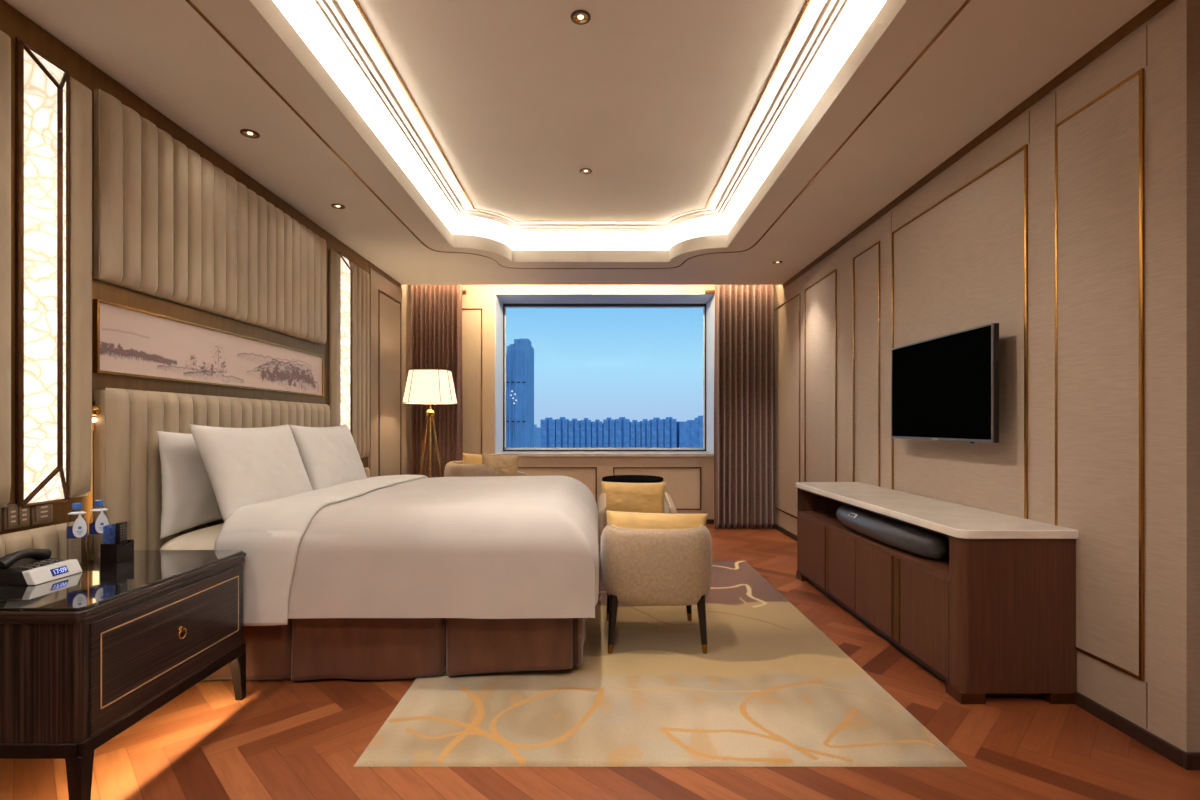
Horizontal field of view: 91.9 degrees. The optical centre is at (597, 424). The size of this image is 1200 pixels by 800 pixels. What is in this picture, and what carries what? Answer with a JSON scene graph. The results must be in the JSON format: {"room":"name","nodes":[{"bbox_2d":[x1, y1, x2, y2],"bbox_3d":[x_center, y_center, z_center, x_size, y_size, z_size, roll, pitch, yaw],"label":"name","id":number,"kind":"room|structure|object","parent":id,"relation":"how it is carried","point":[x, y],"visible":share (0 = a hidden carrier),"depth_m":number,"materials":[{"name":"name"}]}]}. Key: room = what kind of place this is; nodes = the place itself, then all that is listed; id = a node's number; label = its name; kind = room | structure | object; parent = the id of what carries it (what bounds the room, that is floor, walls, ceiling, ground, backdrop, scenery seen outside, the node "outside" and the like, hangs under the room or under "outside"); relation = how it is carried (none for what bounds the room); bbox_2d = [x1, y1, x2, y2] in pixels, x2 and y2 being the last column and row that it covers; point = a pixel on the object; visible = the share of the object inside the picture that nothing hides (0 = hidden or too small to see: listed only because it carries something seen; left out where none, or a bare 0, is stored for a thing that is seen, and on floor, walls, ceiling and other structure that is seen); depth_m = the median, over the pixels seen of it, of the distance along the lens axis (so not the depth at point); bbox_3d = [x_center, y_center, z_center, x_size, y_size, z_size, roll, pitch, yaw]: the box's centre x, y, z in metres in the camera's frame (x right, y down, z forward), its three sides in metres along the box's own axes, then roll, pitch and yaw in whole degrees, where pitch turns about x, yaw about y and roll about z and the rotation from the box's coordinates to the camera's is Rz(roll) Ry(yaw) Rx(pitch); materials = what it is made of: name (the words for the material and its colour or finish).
{"room":"hotel room","nodes":[
{"label":"hotel room","id":0,"kind":"room"},
{"bbox_2d":[368,267,410,474],"bbox_3d":[-2.265,-0.450,2.275,0.150,3.300,9.750,0,0,0],"label":"wall","id":1,"kind":"structure","parent":0,"point":[406,289],"depth_m":6.63,"materials":[{"name":"beige paint"}]},
{"bbox_2d":[0,508,1,530],"bbox_3d":[-2.171,0.340,2.074,0.013,0.090,0.077,0,0,0],"label":"wall switch","id":2,"kind":"object","parent":1,"relation":"attached to","point":[0,508],"visible":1,"depth_m":2.11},
{"bbox_2d":[0,30,10,507],"bbox_3d":[-2.154,-0.565,1.923,0.048,1.730,0.404,0,0,0],"label":"panel","id":3,"kind":"object","parent":1,"relation":"attached to","point":[5,40],"visible":1,"depth_m":2.09,"materials":[{"name":"beige leather"}]},
{"bbox_2d":[3,504,29,529],"bbox_3d":[-2.171,0.340,2.169,0.013,0.090,0.098,0,0,0],"label":"wall switch","id":4,"kind":"object","parent":1,"relation":"attached to","point":[13,518],"visible":1,"depth_m":2.16,"materials":[{"name":"brown plastic"}]},
{"bbox_2d":[0,521,80,562],"bbox_3d":[-2.151,0.673,1.947,0.053,0.553,0.918,0,0,0],"label":"panel","id":5,"kind":"object","parent":1,"relation":"attached to","point":[53,537],"visible":0.3,"depth_m":2.24,"materials":[{"name":"beige leather"}]},
{"bbox_2d":[15,37,68,509],"bbox_3d":[-2.137,-0.567,2.272,0.082,1.767,0.209,0,0,0],"label":"wall light","id":6,"kind":"object","parent":1,"relation":"attached to","point":[41,84],"visible":1,"depth_m":2.22,"materials":[{"name":"white glass"}]},
{"bbox_2d":[31,504,52,524],"bbox_3d":[-2.171,0.340,2.268,0.013,0.090,0.084,0,0,0],"label":"wall switch","id":7,"kind":"object","parent":1,"relation":"attached to","point":[40,514],"visible":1,"depth_m":2.26,"materials":[{"name":"brown plastic"}]},
{"bbox_2d":[69,76,91,497],"bbox_3d":[-2.154,-0.565,2.420,0.048,1.730,0.084,0,0,0],"label":"panel","id":8,"kind":"object","parent":1,"relation":"attached to","point":[80,96],"visible":0.99,"depth_m":2.39,"materials":[{"name":"beige leather"}]},
{"bbox_2d":[92,401,100,429],"bbox_3d":[-2.158,-0.040,2.487,0.040,0.124,0.070,0,0,0],"label":"light","id":9,"kind":"object","parent":1,"relation":"attached to","point":[96,410],"visible":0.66,"depth_m":2.48,"materials":[{"name":"brown metal"}]},
{"bbox_2d":[0,0,367,561],"bbox_3d":[-2.184,-0.178,3.050,0.012,2.756,4.900,0,0,0],"label":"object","id":10,"kind":"structure","parent":1,"relation":"attached to","point":[13,23],"depth_m":2.73,"materials":[{"name":"brown wood"}]},
{"bbox_2d":[93,299,323,395],"bbox_3d":[-2.167,-0.385,3.530,0.022,0.320,2.060,0,0,0],"label":"framed painting","id":11,"kind":"object","parent":1,"relation":"attached to","point":[127,341],"visible":1,"depth_m":3.09,"materials":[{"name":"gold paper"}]},
{"bbox_2d":[94,89,326,344],"bbox_3d":[-2.149,-1.042,3.535,0.058,0.825,2.060,0,0,0],"label":"wall panel","id":12,"kind":"object","parent":1,"relation":"attached to","point":[170,224],"visible":1,"depth_m":3.04,"materials":[{"name":"beige fabric"}]},
{"bbox_2d":[94,388,329,558],"bbox_3d":[-2.134,0.469,3.535,0.088,1.262,2.060,0,0,0],"label":"headboard","id":13,"kind":"object","parent":1,"relation":"attached to","point":[127,462],"visible":0.28,"depth_m":2.69,"materials":[{"name":"beige fabric"}]},
{"bbox_2d":[329,249,339,426],"bbox_3d":[-2.154,-0.565,4.765,0.048,1.730,0.128,0,0,0],"label":"panel","id":14,"kind":"object","parent":1,"relation":"attached to","point":[334,257],"visible":0.69,"depth_m":4.71,"materials":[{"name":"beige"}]},
{"bbox_2d":[338,252,352,436],"bbox_3d":[-2.137,-0.567,4.954,0.082,1.767,0.207,0,0,0],"label":"wall light","id":15,"kind":"object","parent":1,"relation":"attached to","point":[346,272],"visible":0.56,"depth_m":4.92,"materials":[{"name":"white glass"}]},
{"bbox_2d":[350,261,369,457],"bbox_3d":[-2.154,-0.565,5.247,0.048,1.730,0.384,0,0,0],"label":"panel","id":16,"kind":"object","parent":1,"relation":"attached to","point":[361,278],"visible":0.9,"depth_m":5.26,"materials":[{"name":"beige leather"}]},
{"bbox_2d":[364,467,369,477],"bbox_3d":[-2.151,0.673,5.060,0.053,0.553,0.759,0,0,0],"label":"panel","id":17,"kind":"object","parent":1,"relation":"attached to","point":[367,470],"visible":0.05,"depth_m":5.37,"materials":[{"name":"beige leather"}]},
{"bbox_2d":[368,261,400,287],"bbox_3d":[-2.184,-1.532,5.965,0.012,0.055,0.930,0,0,0],"label":"trim","id":18,"kind":"structure","parent":1,"relation":"attached to","point":[370,265],"depth_m":5.89,"materials":[{"name":"brown wood"}]},
{"bbox_2d":[369,268,401,476],"bbox_3d":[-2.179,-0.160,5.978,0.022,2.680,0.885,0,0,0],"label":"wall panel","id":19,"kind":"object","parent":1,"relation":"attached to","point":[389,309],"visible":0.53,"depth_m":5.97,"materials":[{"name":"paint"}]},
{"bbox_2d":[379,290,400,475],"bbox_3d":[-2.165,-0.170,6.055,0.006,2.340,0.650,0,0,0],"label":"trim","id":20,"kind":"structure","parent":1,"relation":"attached to","point":[385,294],"depth_m":5.93,"materials":[{"name":"brown metal"}]},
{"bbox_2d":[250,0,906,284],"bbox_3d":[-0.065,-1.705,2.610,4.450,0.290,7.680,0,0,0],"label":"ceiling","id":21,"kind":"structure","parent":0,"point":[268,9],"depth_m":3.61,"materials":[{"name":"paint"}]},
{"bbox_2d":[273,0,886,249],"bbox_3d":[-0.072,-1.740,2.175,3.078,0.280,7.413,0,0,0],"label":"cove","id":22,"kind":"object","parent":21,"relation":"attached to","point":[304,17],"visible":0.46,"depth_m":3.89,"materials":[{"name":"paint"}]},
{"bbox_2d":[3,0,1155,283],"bbox_3d":[0.705,-1.560,1.875,5.990,0.001,9.150,0,0,0],"label":"ceiling","id":23,"kind":"structure","parent":0,"point":[994,55],"depth_m":2.92,"materials":[{"name":"paint"}]},
{"bbox_2d":[240,129,259,137],"bbox_3d":[-1.860,-1.556,3.100,0.092,0.007,0.092,0,0,0],"label":"recessed light","id":24,"kind":"object","parent":23,"relation":"in","point":[248,133],"visible":1,"depth_m":3.10,"materials":[{"name":"gold metal"}]},
{"bbox_2d":[331,204,344,208],"bbox_3d":[-1.850,-1.556,4.130,0.092,0.007,0.092,0,0,0],"label":"recessed light","id":25,"kind":"object","parent":23,"relation":"in","point":[337,206],"visible":1,"depth_m":4.13,"materials":[{"name":"gold metal"}]},
{"bbox_2d":[186,0,970,268],"bbox_3d":[-0.072,-1.558,2.175,2.877,0.006,7.212,0,0,0],"label":"trim","id":26,"kind":"structure","parent":23,"relation":"attached to","point":[189,2],"depth_m":2.99,"materials":[{"name":"gold metal"}]},
{"bbox_2d":[334,0,828,224],"bbox_3d":[-0.073,-1.880,2.175,2.345,0.001,6.680,0,0,0],"label":"ceiling","id":27,"kind":"structure","parent":0,"point":[655,98],"depth_m":3.26,"materials":[{"name":"paint"}]},
{"bbox_2d":[571,10,590,24],"bbox_3d":[-0.080,-1.875,2.670,0.092,0.007,0.092,0,0,0],"label":"recessed light","id":28,"kind":"object","parent":27,"relation":"in","point":[580,17],"visible":1,"depth_m":2.67,"materials":[{"name":"brown metal"}]},
{"bbox_2d":[311,0,851,230],"bbox_3d":[-0.072,-1.860,2.175,2.345,0.044,6.680,0,0,0],"label":"trim","id":29,"kind":"structure","parent":27,"relation":"attached to","point":[834,10],"depth_m":3.43,"materials":[{"name":"paint"}]},
{"bbox_2d":[353,0,809,221],"bbox_3d":[-0.072,-1.878,2.175,2.015,0.008,6.350,0,0,0],"label":"trim","id":30,"kind":"structure","parent":27,"relation":"attached to","point":[355,1],"depth_m":3.44,"materials":[{"name":"gold metal"}]},
{"bbox_2d":[580,168,591,173],"bbox_3d":[-0.090,-1.875,4.290,0.092,0.007,0.092,0,0,0],"label":"recessed light","id":31,"kind":"object","parent":27,"relation":"in","point":[584,170],"visible":1,"depth_m":4.29,"materials":[{"name":"gold metal"}]},
{"bbox_2d":[462,285,714,518],"bbox_3d":[-0.065,-0.450,7.350,4.450,3.300,0.600,0,0,0],"label":"wall","id":32,"kind":"structure","parent":0,"point":[682,484],"depth_m":7.05,"materials":[{"name":"paint"}]},
{"bbox_2d":[462,308,481,454],"bbox_3d":[-1.728,-0.228,7.044,0.645,2.375,0.012,0,0,0],"label":"trim","id":33,"kind":"structure","parent":32,"relation":"attached to","point":[462,308],"depth_m":7.04,"materials":[{"name":"gold metal"}]},
{"bbox_2d":[518,467,596,502],"bbox_3d":[-0.608,0.770,7.044,1.185,0.520,0.012,0,0,0],"label":"trim","id":34,"kind":"structure","parent":32,"relation":"attached to","point":[518,467],"depth_m":7.04,"materials":[{"name":"brown metal"}]},
{"bbox_2d":[493,451,713,456],"bbox_3d":[0.087,0.365,7.335,2.725,0.040,0.630,0,0,0],"label":"window sill","id":35,"kind":"structure","parent":32,"relation":"attached to","point":[510,453],"depth_m":7.02,"materials":[{"name":"stone"}]},
{"bbox_2d":[495,293,714,452],"bbox_3d":[0.087,-0.618,7.348,2.685,1.965,0.604,0,0,0],"label":"window frame","id":36,"kind":"structure","parent":32,"relation":"in","point":[500,298],"depth_m":7.25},
{"bbox_2d":[503,304,705,450],"bbox_3d":[0.087,-0.622,7.620,2.661,1.933,0.060,0,0,0],"label":"window","id":37,"kind":"structure","parent":36,"relation":"in","point":[505,306],"depth_m":7.60,"materials":[{"name":"clear glass"}]},
{"bbox_2d":[613,467,700,509],"bbox_3d":[0.720,0.770,7.044,1.070,0.520,0.012,0,0,0],"label":"trim","id":38,"kind":"structure","parent":32,"relation":"attached to","point":[613,467],"depth_m":7.04,"materials":[{"name":"brown metal"}]},
{"bbox_2d":[705,290,714,293],"bbox_3d":[1.360,-1.607,7.019,0.120,0.035,0.059,0,0,0],"label":"curtain bracket","id":39,"kind":"object","parent":32,"relation":"attached to","point":[706,291],"visible":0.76,"depth_m":6.99,"materials":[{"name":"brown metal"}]},
{"bbox_2d":[706,519,713,523],"bbox_3d":[-0.072,1.173,7.043,4.236,0.055,0.014,0,0,0],"label":"baseboard","id":40,"kind":"structure","parent":32,"relation":"attached to","point":[709,521],"depth_m":7.04,"materials":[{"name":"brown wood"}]},
{"bbox_2d":[0,524,1199,799],"bbox_3d":[0.705,1.250,2.225,5.990,0.100,9.850,0,0,0],"label":"floor","id":41,"kind":"structure","parent":0,"point":[287,739],"depth_m":2.05,"materials":[{"name":"brown wood"}]},
{"bbox_2d":[0,550,245,799],"bbox_3d":[-1.805,0.875,2.147,0.548,0.650,0.830,0,0,0],"label":"nightstand","id":42,"kind":"object","parent":41,"relation":"on","point":[86,656],"visible":0.94,"depth_m":1.88,"materials":[{"name":"brown wood"}]},
{"bbox_2d":[0,549,81,584],"bbox_3d":[-2.016,0.499,2.078,0.179,0.102,0.185,0,0,0],"label":"telephone","id":43,"kind":"object","parent":42,"relation":"on","point":[39,568],"visible":1,"depth_m":2.05,"materials":[{"name":"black plastic"}]},
{"bbox_2d":[66,503,87,564],"bbox_3d":[-2.050,0.428,2.284,0.067,0.242,0.063,0,0,35],"label":"water bottle","id":44,"kind":"object","parent":42,"relation":"on","point":[79,529],"visible":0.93,"depth_m":2.27,"materials":[{"name":"clear plastic"}]},
{"bbox_2d":[89,500,108,560],"bbox_3d":[-2.038,0.428,2.371,0.067,0.242,0.063,0,0,35],"label":"water bottle","id":45,"kind":"object","parent":42,"relation":"on","point":[96,527],"visible":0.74,"depth_m":2.35,"materials":[{"name":"clear plastic"}]},
{"bbox_2d":[100,540,133,563],"bbox_3d":[-1.933,0.509,2.333,0.065,0.080,0.085,0,0,0],"label":"card holder","id":46,"kind":"object","parent":42,"relation":"on","point":[109,553],"visible":0.92,"depth_m":2.29,"materials":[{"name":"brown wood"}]},
{"bbox_2d":[103,524,114,543],"bbox_3d":[-1.958,0.472,2.323,0.002,0.145,0.054,0,0,0],"label":"card","id":47,"kind":"object","parent":46,"relation":"in","point":[110,524],"visible":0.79,"depth_m":2.30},
{"bbox_2d":[105,525,114,543],"bbox_3d":[-1.952,0.474,2.324,0.002,0.141,0.052,0,0,0],"label":"card","id":48,"kind":"object","parent":46,"relation":"in","point":[109,530],"visible":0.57,"depth_m":2.32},
{"bbox_2d":[115,521,126,544],"bbox_3d":[-1.919,0.468,2.337,0.020,0.153,0.043,0,0,0],"label":"remote control","id":49,"kind":"object","parent":46,"relation":"in","point":[121,527],"visible":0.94,"depth_m":2.32,"materials":[{"name":"black plastic"}]},
{"bbox_2d":[160,523,586,680],"bbox_3d":[-1.070,0.840,3.545,2.041,0.689,1.831,0,0,0],"label":"bed","id":50,"kind":"object","parent":41,"relation":"on","point":[301,649],"visible":0.25,"depth_m":2.71,"materials":[{"name":"brown wood"}]},
{"bbox_2d":[157,431,222,538],"bbox_3d":[-2.015,0.276,3.060,0.129,0.500,0.800,-2,0,0],"label":"pillow","id":51,"kind":"object","parent":50,"relation":"on","point":[189,500],"visible":0.46,"depth_m":2.77,"materials":[{"name":"white fabric"}]},
{"bbox_2d":[189,424,312,521],"bbox_3d":[-1.810,0.230,3.115,0.253,0.470,0.868,0,0,3],"label":"pillow","id":52,"kind":"object","parent":50,"relation":"on","point":[244,466],"visible":0.88,"depth_m":2.91,"materials":[{"name":"white fabric"}]},
{"bbox_2d":[288,424,366,489],"bbox_3d":[-1.810,0.230,3.955,0.235,0.470,0.823,0,0,-1],"label":"pillow","id":53,"kind":"object","parent":50,"relation":"on","point":[330,456],"visible":0.88,"depth_m":3.76,"materials":[{"name":"white fabric"}]},
{"bbox_2d":[214,475,598,625],"bbox_3d":[-0.858,0.645,3.555,1.726,0.563,1.958,0,0,0],"label":"duvet","id":54,"kind":"object","parent":50,"relation":"on","point":[389,546],"visible":0.97,"depth_m":2.62,"materials":[{"name":"white fabric"}]},
{"bbox_2d":[402,369,457,477],"bbox_3d":[-1.720,0.316,5.939,0.508,1.748,0.429,0,0,0],"label":"floor lamp","id":55,"kind":"object","parent":41,"relation":"on","point":[423,386],"visible":0.96,"depth_m":5.80,"materials":[{"name":"fabric"}]},
{"bbox_2d":[444,461,527,476],"bbox_3d":[-1.149,0.787,5.876,0.769,0.829,0.744,0,0,-24],"label":"armchair","id":56,"kind":"object","parent":41,"relation":"on","point":[452,468],"visible":0.2,"depth_m":5.52,"materials":[{"name":"beige fabric"}]},
{"bbox_2d":[463,453,481,463],"bbox_3d":[-1.184,0.451,5.762,0.370,0.358,0.164,0,0,-40],"label":"cushion","id":57,"kind":"object","parent":56,"relation":"on","point":[467,458],"visible":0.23,"depth_m":5.70,"materials":[{"name":"yellow fabric"}]},
{"bbox_2d":[482,453,518,475],"bbox_3d":[-0.955,0.458,5.633,0.382,0.369,0.153,0,0,-11],"label":"cushion","id":58,"kind":"object","parent":56,"relation":"on","point":[505,465],"visible":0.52,"depth_m":5.60,"materials":[{"name":"yellow fabric"}]},
{"bbox_2d":[602,475,663,482],"bbox_3d":[0.360,0.872,6.020,0.636,0.656,0.636,0,0,0],"label":"side table","id":59,"kind":"object","parent":41,"relation":"on","point":[614,478],"visible":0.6,"depth_m":5.90,"materials":[{"name":"black paint"}]},
{"bbox_2d":[353,561,966,766],"bbox_3d":[0.217,1.192,3.560,2.155,0.013,3.050,0,0,0],"label":"rug","id":60,"kind":"object","parent":41,"relation":"on","point":[770,688],"visible":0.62,"depth_m":2.44,"materials":[{"name":"beige carpet"}]},
{"bbox_2d":[598,492,677,546],"bbox_3d":[0.300,0.864,4.615,0.610,0.648,0.630,0,0,0],"label":"armchair","id":61,"kind":"object","parent":60,"relation":"on","point":[669,507],"visible":0.16,"depth_m":4.37,"materials":[{"name":"beige fabric"}]},
{"bbox_2d":[601,481,665,512],"bbox_3d":[0.287,0.605,4.686,0.535,0.295,0.161,0,0,0],"label":"cushion","id":62,"kind":"object","parent":61,"relation":"on","point":[624,497],"visible":0.8,"depth_m":4.63,"materials":[{"name":"yellow fabric"}]},
{"bbox_2d":[600,524,711,653],"bbox_3d":[0.320,0.864,3.275,0.610,0.648,0.630,0,0,0],"label":"armchair","id":63,"kind":"object","parent":60,"relation":"on","point":[640,567],"visible":0.98,"depth_m":2.98,"materials":[{"name":"beige fabric"}]},
{"bbox_2d":[606,510,707,528],"bbox_3d":[0.319,0.612,3.173,0.565,0.280,0.148,0,0,4],"label":"cushion","id":64,"kind":"object","parent":63,"relation":"on","point":[630,520],"visible":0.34,"depth_m":3.14,"materials":[{"name":"yellow fabric"}]},
{"bbox_2d":[796,482,1078,703],"bbox_3d":[1.803,0.825,3.529,0.510,0.750,2.106,0,0,0],"label":"media cabinet","id":65,"kind":"object","parent":41,"relation":"on","point":[994,616],"visible":0.96,"depth_m":2.55,"materials":[{"name":"brown wood"}]},
{"bbox_2d":[798,511,948,580],"bbox_3d":[1.804,0.683,3.553,0.480,0.023,1.955,0,0,0],"label":"shelf","id":66,"kind":"object","parent":65,"relation":"attached to","point":[937,569],"depth_m":3.23,"materials":[{"name":"brown wood"}]},
{"bbox_2d":[836,504,948,558],"bbox_3d":[1.643,0.600,3.382,0.195,0.144,1.165,0,0,0],"label":"soundbar","id":67,"kind":"object","parent":65,"relation":"on","point":[912,539],"visible":0.92,"depth_m":3.09,"materials":[{"name":"black plastic"}]},
{"bbox_2d":[774,0,1199,751],"bbox_3d":[2.135,-0.450,4.590,0.150,3.300,5.120,0,0,0],"label":"wall","id":68,"kind":"structure","parent":0,"point":[959,265],"depth_m":2.83,"materials":[{"name":"beige paint"}]},
{"bbox_2d":[774,293,799,517],"bbox_3d":[2.054,-0.190,6.383,0.012,2.310,0.966,0,0,0],"label":"trim","id":69,"kind":"structure","parent":68,"relation":"attached to","point":[798,293],"depth_m":5.90,"materials":[{"name":"gold metal"}]},
{"bbox_2d":[804,269,836,481],"bbox_3d":[2.054,-0.190,5.379,0.012,2.310,0.759,0,0,0],"label":"trim","id":70,"kind":"structure","parent":68,"relation":"attached to","point":[835,270],"depth_m":5.11,"materials":[{"name":"gold metal"}]},
{"bbox_2d":[853,241,879,486],"bbox_3d":[2.054,-0.190,4.448,0.012,2.310,0.438,0,0,0],"label":"trim","id":71,"kind":"structure","parent":68,"relation":"attached to","point":[878,242],"depth_m":4.30,"materials":[{"name":"gold metal"}]},
{"bbox_2d":[891,323,998,442],"bbox_3d":[1.997,-0.203,3.337,0.126,0.597,0.985,0,0,0],"label":"television","id":72,"kind":"object","parent":68,"relation":"attached to","point":[945,387],"visible":1,"depth_m":3.20,"materials":[{"name":"black plastic"}]},
{"bbox_2d":[891,144,1027,518],"bbox_3d":[2.054,-0.190,3.413,0.012,2.310,1.275,0,0,0],"label":"trim","id":73,"kind":"structure","parent":68,"relation":"attached to","point":[1025,147],"depth_m":2.79,"materials":[{"name":"gold metal"}]},
{"bbox_2d":[783,0,1174,287],"bbox_3d":[2.054,-1.538,4.230,0.012,0.045,4.400,0,0,0],"label":"trim","id":74,"kind":"structure","parent":68,"relation":"attached to","point":[1156,6],"depth_m":2.81,"materials":[{"name":"brown metal"}]},
{"bbox_2d":[775,524,1184,766],"bbox_3d":[2.053,1.173,4.540,0.014,0.055,5.020,0,0,0],"label":"baseboard","id":75,"kind":"structure","parent":68,"relation":"attached to","point":[1157,744],"depth_m":2.24,"materials":[{"name":"brown wood"}]},
{"bbox_2d":[1029,111,1029,142],"bbox_3d":[2.059,-1.423,2.769,0.002,0.153,0.003,0,0,0],"label":"trim","id":76,"kind":"structure","parent":68,"relation":"attached to","point":[1029,111],"depth_m":2.77,"materials":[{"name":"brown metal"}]},
{"bbox_2d":[1055,92,1055,124],"bbox_3d":[2.059,-1.423,2.609,0.002,0.153,0.003,0,0,0],"label":"trim","id":77,"kind":"structure","parent":68,"relation":"attached to","point":[1055,92],"depth_m":2.61,"materials":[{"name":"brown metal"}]},
{"bbox_2d":[1058,74,1138,674],"bbox_3d":[2.056,-0.190,2.391,0.008,2.290,0.406,0,0,0],"label":"wall panel","id":78,"kind":"object","parent":68,"relation":"attached to","point":[1098,147],"visible":0.8,"depth_m":2.36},
{"bbox_2d":[1055,68,1144,680],"bbox_3d":[2.054,-0.190,2.394,0.012,2.310,0.419,0,0,0],"label":"trim","id":79,"kind":"structure","parent":68,"relation":"attached to","point":[1141,72],"depth_m":2.19,"materials":[{"name":"gold metal"}]},
{"bbox_2d":[1146,683,1146,728],"bbox_3d":[2.059,1.054,2.176,0.002,0.173,0.003,0,0,0],"label":"trim","id":80,"kind":"structure","parent":68,"relation":"attached to","point":[1146,683],"depth_m":2.18,"materials":[{"name":"brown metal"}]},
{"bbox_2d":[1146,25,1146,65],"bbox_3d":[2.059,-1.423,2.176,0.002,0.153,0.003,0,0,0],"label":"trim","id":81,"kind":"structure","parent":68,"relation":"attached to","point":[1146,25],"depth_m":2.18,"materials":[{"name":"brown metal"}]},
{"bbox_3d":[2.980,-0.450,2.105,1.540,3.300,0.150,0,0,0],"label":"wall","id":82,"kind":"structure","parent":0,"visible":0},
{"bbox_2d":[1183,752,1199,769],"bbox_3d":[2.823,1.173,2.023,1.554,0.055,0.014,0,0,0],"label":"baseboard","id":83,"kind":"structure","parent":82,"relation":"attached to","point":[1191,760],"depth_m":2.02,"materials":[{"name":"brown wood"}]},
{"bbox_3d":[-0.065,-1.875,6.790,4.450,0.050,0.720,0,0,0],"label":"ceiling","id":84,"kind":"structure","parent":0,"visible":0},
{"bbox_3d":[-0.065,-1.807,6.640,4.210,0.084,0.030,0,0,0],"label":"track","id":85,"kind":"object","parent":84,"relation":"attached to","visible":0},
{"bbox_2d":[411,285,462,477],"bbox_3d":[-1.847,-0.272,6.647,0.584,2.920,0.100,0,0,0],"label":"curtain","id":86,"kind":"object","parent":85,"relation":"hanging from","point":[436,310],"visible":0.59,"depth_m":6.64,"materials":[{"name":"brown fabric"}]},
{"bbox_2d":[714,285,775,528],"bbox_3d":[1.688,-0.272,6.645,0.705,2.920,0.104,0,0,0],"label":"curtain","id":87,"kind":"object","parent":85,"relation":"hanging from","point":[744,348],"visible":0.91,"depth_m":6.66,"materials":[{"name":"brown fabric"}]},
{"label":"outside","id":88,"kind":"structure","parent":0,"visible":0},
{"bbox_3d":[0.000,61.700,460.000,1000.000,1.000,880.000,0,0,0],"label":"ground","id":89,"kind":"structure","parent":88,"visible":0},
{"bbox_2d":[506,339,533,447],"bbox_3d":[-24.078,19.350,155.450,12.466,83.700,13.100,0,0,0],"label":"skyscraper","id":90,"kind":"structure","parent":89,"relation":"on","point":[520,354],"depth_m":149.39,"materials":[{"name":"blue glass"}]},
{"bbox_2d":[534,425,539,447],"bbox_3d":[-44.621,29.876,426.000,16.690,62.648,12.000,0,0,0],"label":"apartment tower","id":91,"kind":"structure","parent":89,"relation":"on","point":[536,429],"depth_m":421.02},
{"bbox_2d":[540,418,555,447],"bbox_3d":[-22.307,28.917,265.925,6.938,64.566,12.150,0,0,0],"label":"apartment tower","id":92,"kind":"structure","parent":89,"relation":"on","point":[547,426],"depth_m":260.02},
{"bbox_2d":[556,417,568,447],"bbox_3d":[-16.031,28.805,265.925,5.593,64.790,12.150,0,0,0],"label":"apartment tower","id":93,"kind":"structure","parent":89,"relation":"on","point":[562,423],"depth_m":260.02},
{"bbox_2d":[568,419,579,447],"bbox_3d":[-10.539,29.141,265.925,5.369,64.117,12.150,0,0,0],"label":"apartment tower","id":94,"kind":"structure","parent":89,"relation":"on","point":[574,425],"depth_m":260.02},
{"bbox_2d":[580,418,591,447],"bbox_3d":[-5.272,29.029,265.925,5.145,64.341,12.150,0,0,0],"label":"apartment tower","id":95,"kind":"structure","parent":89,"relation":"on","point":[585,425],"depth_m":260.02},
{"bbox_2d":[592,420,602,447],"bbox_3d":[-0.117,29.366,265.925,5.145,63.669,12.150,0,0,0],"label":"apartment tower","id":96,"kind":"structure","parent":89,"relation":"on","point":[597,426],"depth_m":260.02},
{"bbox_2d":[603,418,614,447],"bbox_3d":[5.150,28.917,265.925,5.369,64.566,12.150,0,0,0],"label":"apartment tower","id":97,"kind":"structure","parent":89,"relation":"on","point":[608,425],"depth_m":260.02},
{"bbox_2d":[615,417,629,447],"bbox_3d":[11.202,28.805,265.925,6.714,64.790,12.150,0,0,0],"label":"apartment tower","id":98,"kind":"structure","parent":89,"relation":"on","point":[622,425],"depth_m":260.02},
{"bbox_2d":[630,420,640,447],"bbox_3d":[17.029,29.478,265.925,4.921,63.445,12.150,0,0,0],"label":"apartment tower","id":99,"kind":"structure","parent":89,"relation":"on","point":[635,427],"depth_m":260.02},
{"bbox_2d":[640,419,650,447],"bbox_3d":[21.736,29.253,265.925,4.473,63.893,12.150,0,0,0],"label":"apartment tower","id":100,"kind":"structure","parent":89,"relation":"on","point":[645,424],"depth_m":260.02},
{"bbox_2d":[649,418,663,447],"bbox_3d":[26.892,28.917,265.925,5.817,64.566,12.150,0,0,0],"label":"apartment tower","id":101,"kind":"structure","parent":89,"relation":"on","point":[657,425],"depth_m":260.02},
{"bbox_2d":[662,417,675,447],"bbox_3d":[32.500,28.805,265.925,5.379,64.790,12.150,0,0,0],"label":"apartment tower","id":102,"kind":"structure","parent":89,"relation":"on","point":[669,422],"depth_m":260.02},
{"bbox_2d":[676,416,702,447],"bbox_3d":[43.819,28.469,265.400,14.569,65.462,13.200,0,0,0],"label":"apartment tower","id":103,"kind":"structure","parent":89,"relation":"on","point":[689,434],"depth_m":260.02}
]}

